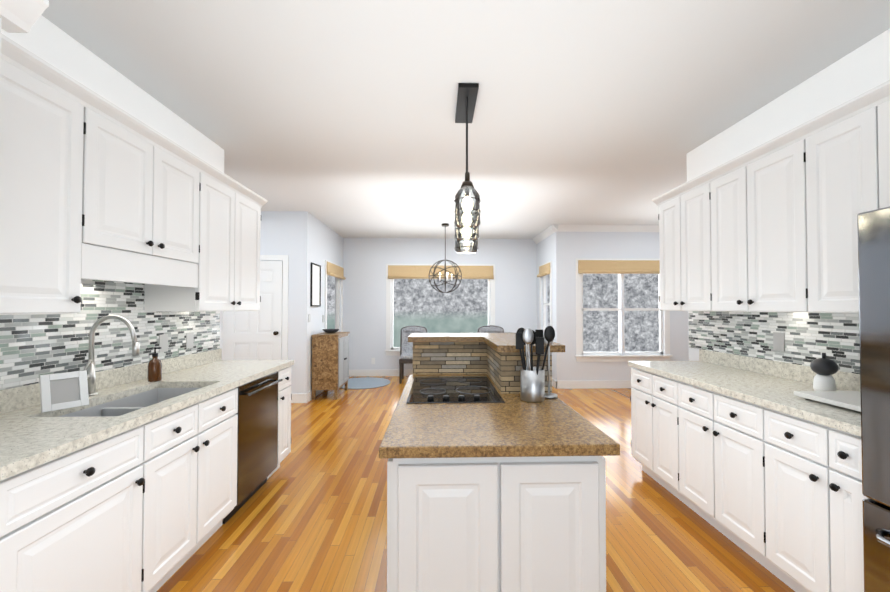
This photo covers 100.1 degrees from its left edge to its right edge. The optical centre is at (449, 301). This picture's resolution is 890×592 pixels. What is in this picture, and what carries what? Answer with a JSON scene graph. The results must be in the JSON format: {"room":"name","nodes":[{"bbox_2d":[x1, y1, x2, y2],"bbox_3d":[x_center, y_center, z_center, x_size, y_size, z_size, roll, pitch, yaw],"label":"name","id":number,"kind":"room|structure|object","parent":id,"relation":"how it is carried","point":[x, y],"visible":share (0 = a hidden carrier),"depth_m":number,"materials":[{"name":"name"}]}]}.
{"room":"kitchen","nodes":[
{"label":"kitchen","id":0,"kind":"room"},
{"bbox_2d":[1,15,223,348],"bbox_3d":[-1.966,0.002,0.811,0.120,2.750,4.900,0,-1,-2],"label":"wall","id":1,"kind":"structure","parent":0,"point":[45,39],"depth_m":2.15,"materials":[{"name":"white paint"}]},
{"bbox_2d":[16,52,99,319],"bbox_3d":[-1.731,-0.411,1.331,0.375,0.918,0.546,0,-1,-2],"label":"upper cabinet","id":2,"kind":"object","parent":1,"relation":"attached to","point":[58,126],"depth_m":1.49,"materials":[{"name":"white wood"}]},
{"bbox_2d":[12,348,223,447],"bbox_3d":[-1.665,0.544,2.129,0.558,0.310,2.168,0,-1,-2],"label":"countertop","id":3,"kind":"structure","parent":1,"relation":"attached to","point":[177,411],"depth_m":1.97,"materials":[{"name":"beige stone"}]},
{"bbox_2d":[96,104,207,267],"bbox_3d":[-1.752,-0.551,1.998,0.375,0.615,0.784,0,-1,-2],"label":"upper cabinet","id":4,"kind":"object","parent":1,"relation":"attached to","point":[129,242],"depth_m":1.96,"materials":[{"name":"white wood"}]},
{"bbox_2d":[140,168,263,315],"bbox_3d":[-1.778,-0.386,2.801,0.375,0.918,0.828,0,-1,-2],"label":"upper cabinet","id":5,"kind":"object","parent":1,"relation":"attached to","point":[230,281],"depth_m":2.64,"materials":[{"name":"white wood"}]},
{"bbox_2d":[260,211,309,393],"bbox_3d":[-3.129,0.078,5.386,2.155,2.750,0.120,0,-1,-2],"label":"wall","id":6,"kind":"structure","parent":0,"point":[285,232],"depth_m":5.36,"materials":[{"name":"white paint"}]},
{"bbox_2d":[222,255,288,359],"bbox_3d":[-2.778,0.393,5.278,0.930,2.115,0.104,0,-1,-2],"label":"pantry door","id":7,"kind":"structure","parent":6,"relation":"in","point":[261,333],"depth_m":5.31,"materials":[{"name":"white wood"}]},
{"bbox_2d":[309,214,342,391],"bbox_3d":[-2.147,0.096,6.503,0.120,2.750,2.050,0,-1,-2],"label":"wall","id":8,"kind":"structure","parent":0,"point":[326,242],"depth_m":6.03,"materials":[{"name":"white paint"}]},
{"bbox_2d":[305,390,323,402],"bbox_3d":[-2.056,1.394,5.747,0.015,0.130,0.845,0,-1,-2],"label":"baseboard","id":9,"kind":"structure","parent":8,"relation":"attached to","point":[308,396],"depth_m":5.45,"materials":[{"name":"white"}]},
{"bbox_2d":[310,262,320,305],"bbox_3d":[-2.048,-0.247,5.716,0.022,0.650,0.420,0,-1,-2],"label":"framed picture","id":10,"kind":"object","parent":8,"relation":"attached to","point":[315,292],"visible":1,"depth_m":5.71,"materials":[{"name":"black metal"}]},
{"bbox_2d":[325,260,345,331],"bbox_3d":[-2.094,0.396,6.765,0.153,2.160,1.140,0,-1,-2],"label":"window","id":11,"kind":"structure","parent":8,"relation":"in","point":[334,270],"depth_m":7.14,"materials":[{"name":"white"}]},
{"bbox_2d":[308,314,374,363],"bbox_3d":[-1.765,0.715,6.409,0.633,1.030,1.998,0,-1,-2],"label":"outlet plates","id":12,"kind":"object","parent":8,"relation":"attached to","point":[372,360],"visible":1,"depth_m":6.12,"materials":[{"name":"white plastic"}]},
{"bbox_2d":[343,238,536,369],"bbox_3d":[-0.116,0.113,7.533,4.005,2.750,0.120,0,-1,-2],"label":"wall","id":13,"kind":"structure","parent":0,"point":[367,260],"depth_m":7.46,"materials":[{"name":"white paint"}]},
{"bbox_2d":[349,369,412,375],"bbox_3d":[-0.174,1.422,7.436,3.883,0.130,0.024,0,-1,-2],"label":"baseboard","id":14,"kind":"structure","parent":13,"relation":"attached to","point":[393,372],"depth_m":7.40,"materials":[{"name":"white wood"}]},
{"bbox_2d":[385,264,494,355],"bbox_3d":[-0.171,0.167,7.468,2.220,1.820,0.153,0,-1,-2],"label":"window","id":15,"kind":"structure","parent":13,"relation":"in","point":[421,271],"depth_m":7.44,"materials":[{"name":"white wood"}]},
{"bbox_2d":[41,0,889,238],"bbox_3d":[0.666,-1.359,3.169,9.600,0.050,9.600,0,-1,-2],"label":"ceiling","id":16,"kind":"structure","parent":0,"point":[337,116],"depth_m":2.35,"materials":[{"name":"white paint"}]},
{"bbox_2d":[429,223,461,292],"bbox_3d":[-0.070,-0.710,6.187,0.554,1.146,0.554,0,-1,-2],"label":"orb chandelier","id":17,"kind":"object","parent":16,"relation":"hanging from","point":[445,277],"visible":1,"depth_m":6.17,"materials":[{"name":"brown metal"}]},
{"bbox_2d":[454,83,480,253],"bbox_3d":[0.119,-0.848,2.530,0.173,0.990,0.479,0,-1,1],"label":"pendant light","id":18,"kind":"object","parent":16,"relation":"hanging from","point":[466,222],"visible":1,"depth_m":2.46,"materials":[{"name":"clear glass"}]},
{"bbox_2d":[156,376,794,591],"bbox_3d":[0.666,1.440,3.123,9.600,0.050,9.600,0,-1,-2],"label":"floor","id":19,"kind":"structure","parent":0,"point":[310,515],"depth_m":2.33,"materials":[{"name":"brown wood"}]},
{"bbox_2d":[0,0,19,475],"bbox_3d":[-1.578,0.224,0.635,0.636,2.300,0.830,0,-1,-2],"label":"tall cabinet","id":20,"kind":"object","parent":19,"relation":"on","point":[9,9],"depth_m":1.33,"materials":[{"name":"white wood"}]},
{"bbox_2d":[0,416,155,591],"bbox_3d":[-1.596,0.950,1.311,0.645,0.870,0.542,0,-1,-2],"label":"base cabinet","id":21,"kind":"object","parent":19,"relation":"on","point":[82,519],"depth_m":1.33,"materials":[{"name":"white wood"}]},
{"bbox_2d":[39,370,88,412],"bbox_3d":[-1.722,0.400,1.669,0.055,0.159,0.150,-1,-1,30],"label":"framed picture","id":22,"kind":"object","parent":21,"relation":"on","point":[61,391],"visible":1,"depth_m":1.66,"materials":[{"name":"white wood"}]},
{"bbox_2d":[12,416,139,471],"bbox_3d":[-1.600,0.494,1.296,0.636,0.038,0.498,0,-1,-2],"label":"countertop","id":23,"kind":"structure","parent":21,"relation":"on","point":[34,438],"depth_m":1.36,"materials":[{"name":"beige stone"}]},
{"bbox_2d":[156,412,238,590],"bbox_3d":[-1.615,1.053,1.927,0.645,0.685,0.814,0,-1,-2],"label":"base cabinet","id":24,"kind":"object","parent":19,"relation":"on","point":[197,487],"depth_m":1.92,"materials":[{"name":"white wood"}]},
{"bbox_2d":[222,371,282,523],"bbox_3d":[-1.621,0.973,2.637,0.665,0.868,0.586,0,-1,-2],"label":"dishwasher","id":25,"kind":"object","parent":19,"relation":"on","point":[257,445],"visible":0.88,"depth_m":2.59,"materials":[{"name":"black metal"}]},
{"bbox_2d":[224,364,293,478],"bbox_3d":[-1.652,0.979,3.065,0.645,0.870,0.263,0,-1,-2],"label":"base cabinet","id":26,"kind":"object","parent":19,"relation":"on","point":[284,390],"depth_m":3.03,"materials":[{"name":"white wood"}]},
{"bbox_2d":[128,360,293,387],"bbox_3d":[-1.646,0.518,2.749,0.636,0.038,0.930,0,-1,-2],"label":"countertop","id":27,"kind":"structure","parent":26,"relation":"on","point":[221,373],"depth_m":2.52,"materials":[{"name":"beige stone"}]},
{"bbox_2d":[147,347,161,381],"bbox_3d":[-1.818,0.387,2.301,0.070,0.207,0.070,0,-1,-2],"label":"soap bottle","id":28,"kind":"object","parent":27,"relation":"on","point":[154,374],"visible":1,"depth_m":2.28,"materials":[{"name":"orange glass"}]},
{"bbox_2d":[312,332,349,399],"bbox_3d":[-1.833,0.980,5.843,0.425,0.960,0.700,0,-1,-2],"label":"sideboard","id":29,"kind":"object","parent":19,"relation":"on","point":[330,361],"visible":1,"depth_m":5.52,"materials":[{"name":"brown wood"}]},
{"bbox_2d":[322,329,338,332],"bbox_3d":[-1.856,0.468,5.840,0.260,0.062,0.260,0,-1,-2],"label":"bowl","id":30,"kind":"object","parent":29,"relation":"on","point":[330,330],"visible":1,"depth_m":5.77,"materials":[{"name":"grey ceramic"}]},
{"bbox_2d":[341,377,389,388],"bbox_3d":[-1.569,1.468,6.713,1.000,0.012,1.000,0,-1,-2],"label":"rug","id":31,"kind":"object","parent":19,"relation":"on","point":[364,383],"visible":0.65,"depth_m":6.63,"materials":[{"name":"blue fabric"}]},
{"bbox_2d":[399,326,426,383],"bbox_3d":[-0.675,0.970,6.943,0.514,1.017,0.526,0,-1,-2],"label":"chair","id":32,"kind":"object","parent":19,"relation":"on","point":[406,351],"visible":0.62,"depth_m":7.08,"materials":[{"name":"grey wood"}]},
{"bbox_2d":[477,325,503,332],"bbox_3d":[0.804,0.971,6.990,0.514,1.017,0.526,0,-1,-2],"label":"chair","id":33,"kind":"object","parent":19,"relation":"on","point":[490,329],"visible":0.25,"depth_m":7.18,"materials":[{"name":"grey wood"}]},
{"bbox_2d":[380,349,619,591],"bbox_3d":[0.154,0.831,1.950,0.778,1.130,1.412,0,-1,-2],"label":"kitchen island","id":34,"kind":"object","parent":19,"relation":"on","point":[495,483],"depth_m":1.25,"materials":[{"name":"white wood"}]},
{"bbox_2d":[408,333,564,351],"bbox_3d":[0.157,0.255,2.413,0.864,0.036,0.965,0,-1,-2],"label":"island countertop","id":35,"kind":"structure","parent":34,"relation":"on","point":[420,340],"depth_m":2.53,"materials":[{"name":"brown stone"}]},
{"bbox_2d":[379,441,619,460],"bbox_3d":[0.148,0.504,1.880,0.796,0.038,1.319,0,-1,-2],"label":"island countertop","id":36,"kind":"structure","parent":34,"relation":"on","point":[545,448],"depth_m":1.22,"materials":[{"name":"brown stone"}]},
{"bbox_2d":[516,326,554,402],"bbox_3d":[0.418,0.300,1.818,0.194,0.366,0.145,0,-1,-2],"label":"utensil crock","id":37,"kind":"object","parent":36,"relation":"on","point":[532,382],"visible":1,"depth_m":1.78,"materials":[{"name":"silver metal"}]},
{"bbox_2d":[545,346,557,398],"bbox_3d":[0.504,0.321,1.890,0.084,0.325,0.084,0,-1,-2],"label":"towel holder","id":38,"kind":"object","parent":36,"relation":"on","point":[548,395],"visible":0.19,"depth_m":1.88,"materials":[{"name":"silver metal"}]},
{"bbox_2d":[628,364,671,492],"bbox_3d":[1.830,0.975,2.835,0.646,0.870,0.616,0,-1,-2],"label":"base cabinet","id":39,"kind":"object","parent":19,"relation":"on","point":[651,397],"depth_m":2.83,"materials":[{"name":"white wood"}]},
{"bbox_2d":[668,376,755,559],"bbox_3d":[1.851,0.965,2.196,0.646,0.870,0.663,0,-1,-2],"label":"base cabinet","id":40,"kind":"object","parent":19,"relation":"on","point":[736,441],"depth_m":2.20,"materials":[{"name":"white wood"}]},
{"bbox_2d":[628,360,860,435],"bbox_3d":[1.853,0.510,2.288,0.637,0.038,1.746,0,-1,-2],"label":"countertop","id":41,"kind":"structure","parent":40,"relation":"on","point":[774,391],"depth_m":2.14,"materials":[{"name":"beige stone"}]},
{"bbox_2d":[810,353,838,390],"bbox_3d":[2.013,0.381,2.002,0.110,0.209,0.110,0,-1,-2],"label":"decorative vase","id":42,"kind":"object","parent":41,"relation":"on","point":[824,368],"visible":0.96,"depth_m":1.98,"materials":[{"name":"white ceramic"}]},
{"bbox_2d":[794,391,860,411],"bbox_3d":[1.894,0.464,1.677,0.320,0.033,0.400,0,-1,-2],"label":"board","id":43,"kind":"object","parent":41,"relation":"on","point":[851,400],"visible":0.71,"depth_m":1.76,"materials":[{"name":"white stone"}]},
{"bbox_2d":[752,404,815,591],"bbox_3d":[1.866,0.957,1.711,0.646,0.870,0.307,0,-1,-2],"label":"base cabinet","id":44,"kind":"object","parent":19,"relation":"on","point":[783,466],"depth_m":1.75,"materials":[{"name":"white wood"}]},
{"bbox_2d":[812,420,869,591],"bbox_3d":[1.873,0.953,1.483,0.646,0.870,0.150,0,-1,-2],"label":"base cabinet","id":45,"kind":"object","parent":19,"relation":"on","point":[837,452],"depth_m":1.51,"materials":[{"name":"white wood"}]},
{"bbox_2d":[857,206,889,591],"bbox_3d":[1.855,0.519,0.922,0.717,1.720,0.975,0,-1,-2],"label":"refrigerator","id":46,"kind":"object","parent":19,"relation":"on","point":[873,226],"visible":0.98,"depth_m":1.35,"materials":[{"name":"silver metal"}]},
{"bbox_2d":[537,232,563,380],"bbox_3d":[1.847,0.103,6.915,0.120,2.750,1.240,0,-1,-2],"label":"wall","id":47,"kind":"structure","parent":0,"point":[549,248],"depth_m":6.34,"materials":[{"name":"white paint"}]},
{"bbox_2d":[532,227,554,243],"bbox_3d":[1.742,-1.222,6.933,0.090,0.100,1.239,0,-1,-2],"label":"crown molding","id":48,"kind":"structure","parent":47,"relation":"attached to","point":[548,231],"depth_m":6.94,"materials":[{"name":"white wood"}]},
{"bbox_2d":[537,261,551,334],"bbox_3d":[1.786,0.068,6.903,0.153,1.540,0.800,0,-1,-2],"label":"nook window","id":49,"kind":"structure","parent":47,"relation":"in","point":[545,269],"depth_m":7.15,"materials":[{"name":"white wood"}]},
{"bbox_2d":[563,232,688,380],"bbox_3d":[3.644,0.095,6.412,3.440,2.750,0.120,0,-1,-2],"label":"wall","id":50,"kind":"structure","parent":0,"point":[610,245],"depth_m":6.33,"materials":[{"name":"white paint"}]},
{"bbox_2d":[555,380,632,388],"bbox_3d":[3.513,1.403,6.318,3.445,0.130,0.014,0,-1,-2],"label":"baseboard","id":51,"kind":"structure","parent":50,"relation":"attached to","point":[610,383],"depth_m":6.28,"materials":[{"name":"white wood"}]},
{"bbox_2d":[550,224,658,231],"bbox_3d":[3.478,-1.232,6.323,3.520,0.100,0.090,0,-1,-2],"label":"crown molding","id":52,"kind":"structure","parent":50,"relation":"attached to","point":[554,227],"depth_m":6.29,"materials":[{"name":"white wood"}]},
{"bbox_2d":[575,259,672,361],"bbox_3d":[2.942,0.148,6.327,1.650,1.740,0.153,0,-1,-2],"label":"window","id":53,"kind":"structure","parent":50,"relation":"in","point":[617,266],"depth_m":6.30,"materials":[{"name":"white wood"}]},
{"bbox_2d":[687,29,889,360],"bbox_3d":[2.278,0.004,0.921,0.120,2.750,4.850,0,-1,-2],"label":"wall","id":54,"kind":"structure","parent":0,"point":[860,70],"depth_m":2.31,"materials":[{"name":"white paint"}]},
{"bbox_2d":[652,180,703,311],"bbox_3d":[1.964,-0.385,2.894,0.376,0.918,0.600,0,-1,-2],"label":"upper cabinet","id":55,"kind":"object","parent":54,"relation":"attached to","point":[681,212],"depth_m":2.88,"materials":[{"name":"white wood"}]},
{"bbox_2d":[704,164,739,315],"bbox_3d":[1.979,-0.392,2.442,0.376,0.918,0.304,0,-1,-2],"label":"upper cabinet","id":56,"kind":"object","parent":54,"relation":"attached to","point":[721,242],"depth_m":2.49,"materials":[{"name":"white wood"}]},
{"bbox_2d":[736,136,795,315],"bbox_3d":[1.989,-0.398,2.108,0.376,0.918,0.366,0,-1,-2],"label":"upper cabinet","id":57,"kind":"object","parent":54,"relation":"attached to","point":[765,179],"depth_m":2.14,"materials":[{"name":"white wood"}]},
{"bbox_2d":[700,348,860,391],"bbox_3d":[2.161,0.441,2.299,0.020,0.100,1.746,0,-1,-2],"label":"backsplash","id":58,"kind":"structure","parent":54,"relation":"attached to","point":[850,381],"depth_m":2.45,"materials":[{"name":"beige stone"}]},
{"bbox_2d":[792,100,863,315],"bbox_3d":[2.000,-0.404,1.767,0.376,0.918,0.315,0,-1,-2],"label":"upper cabinet","id":59,"kind":"object","parent":54,"relation":"attached to","point":[828,154],"depth_m":1.80,"materials":[{"name":"white wood"}]},
{"bbox_2d":[864,88,889,211],"bbox_3d":[2.008,-0.408,1.522,0.376,0.918,0.175,0,-1,-2],"label":"upper cabinet","id":60,"kind":"object","parent":54,"relation":"attached to","point":[876,106],"depth_m":1.61,"materials":[{"name":"white wood"}]},
{"label":"outside","id":61,"kind":"structure","parent":0,"visible":0},
{"bbox_2d":[327,275,487,346],"bbox_3d":[-0.123,0.014,9.085,9.000,5.000,0.020,0,-1,-2],"label":"window","id":62,"kind":"structure","parent":61,"point":[462,307],"depth_m":9.07,"materials":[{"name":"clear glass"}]},
{"bbox_2d":[547,274,658,351],"bbox_3d":[4.431,-0.007,7.789,4.980,5.000,0.020,0,-1,-2],"label":"window","id":63,"kind":"structure","parent":61,"point":[600,331],"depth_m":7.75,"materials":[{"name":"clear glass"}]}
]}

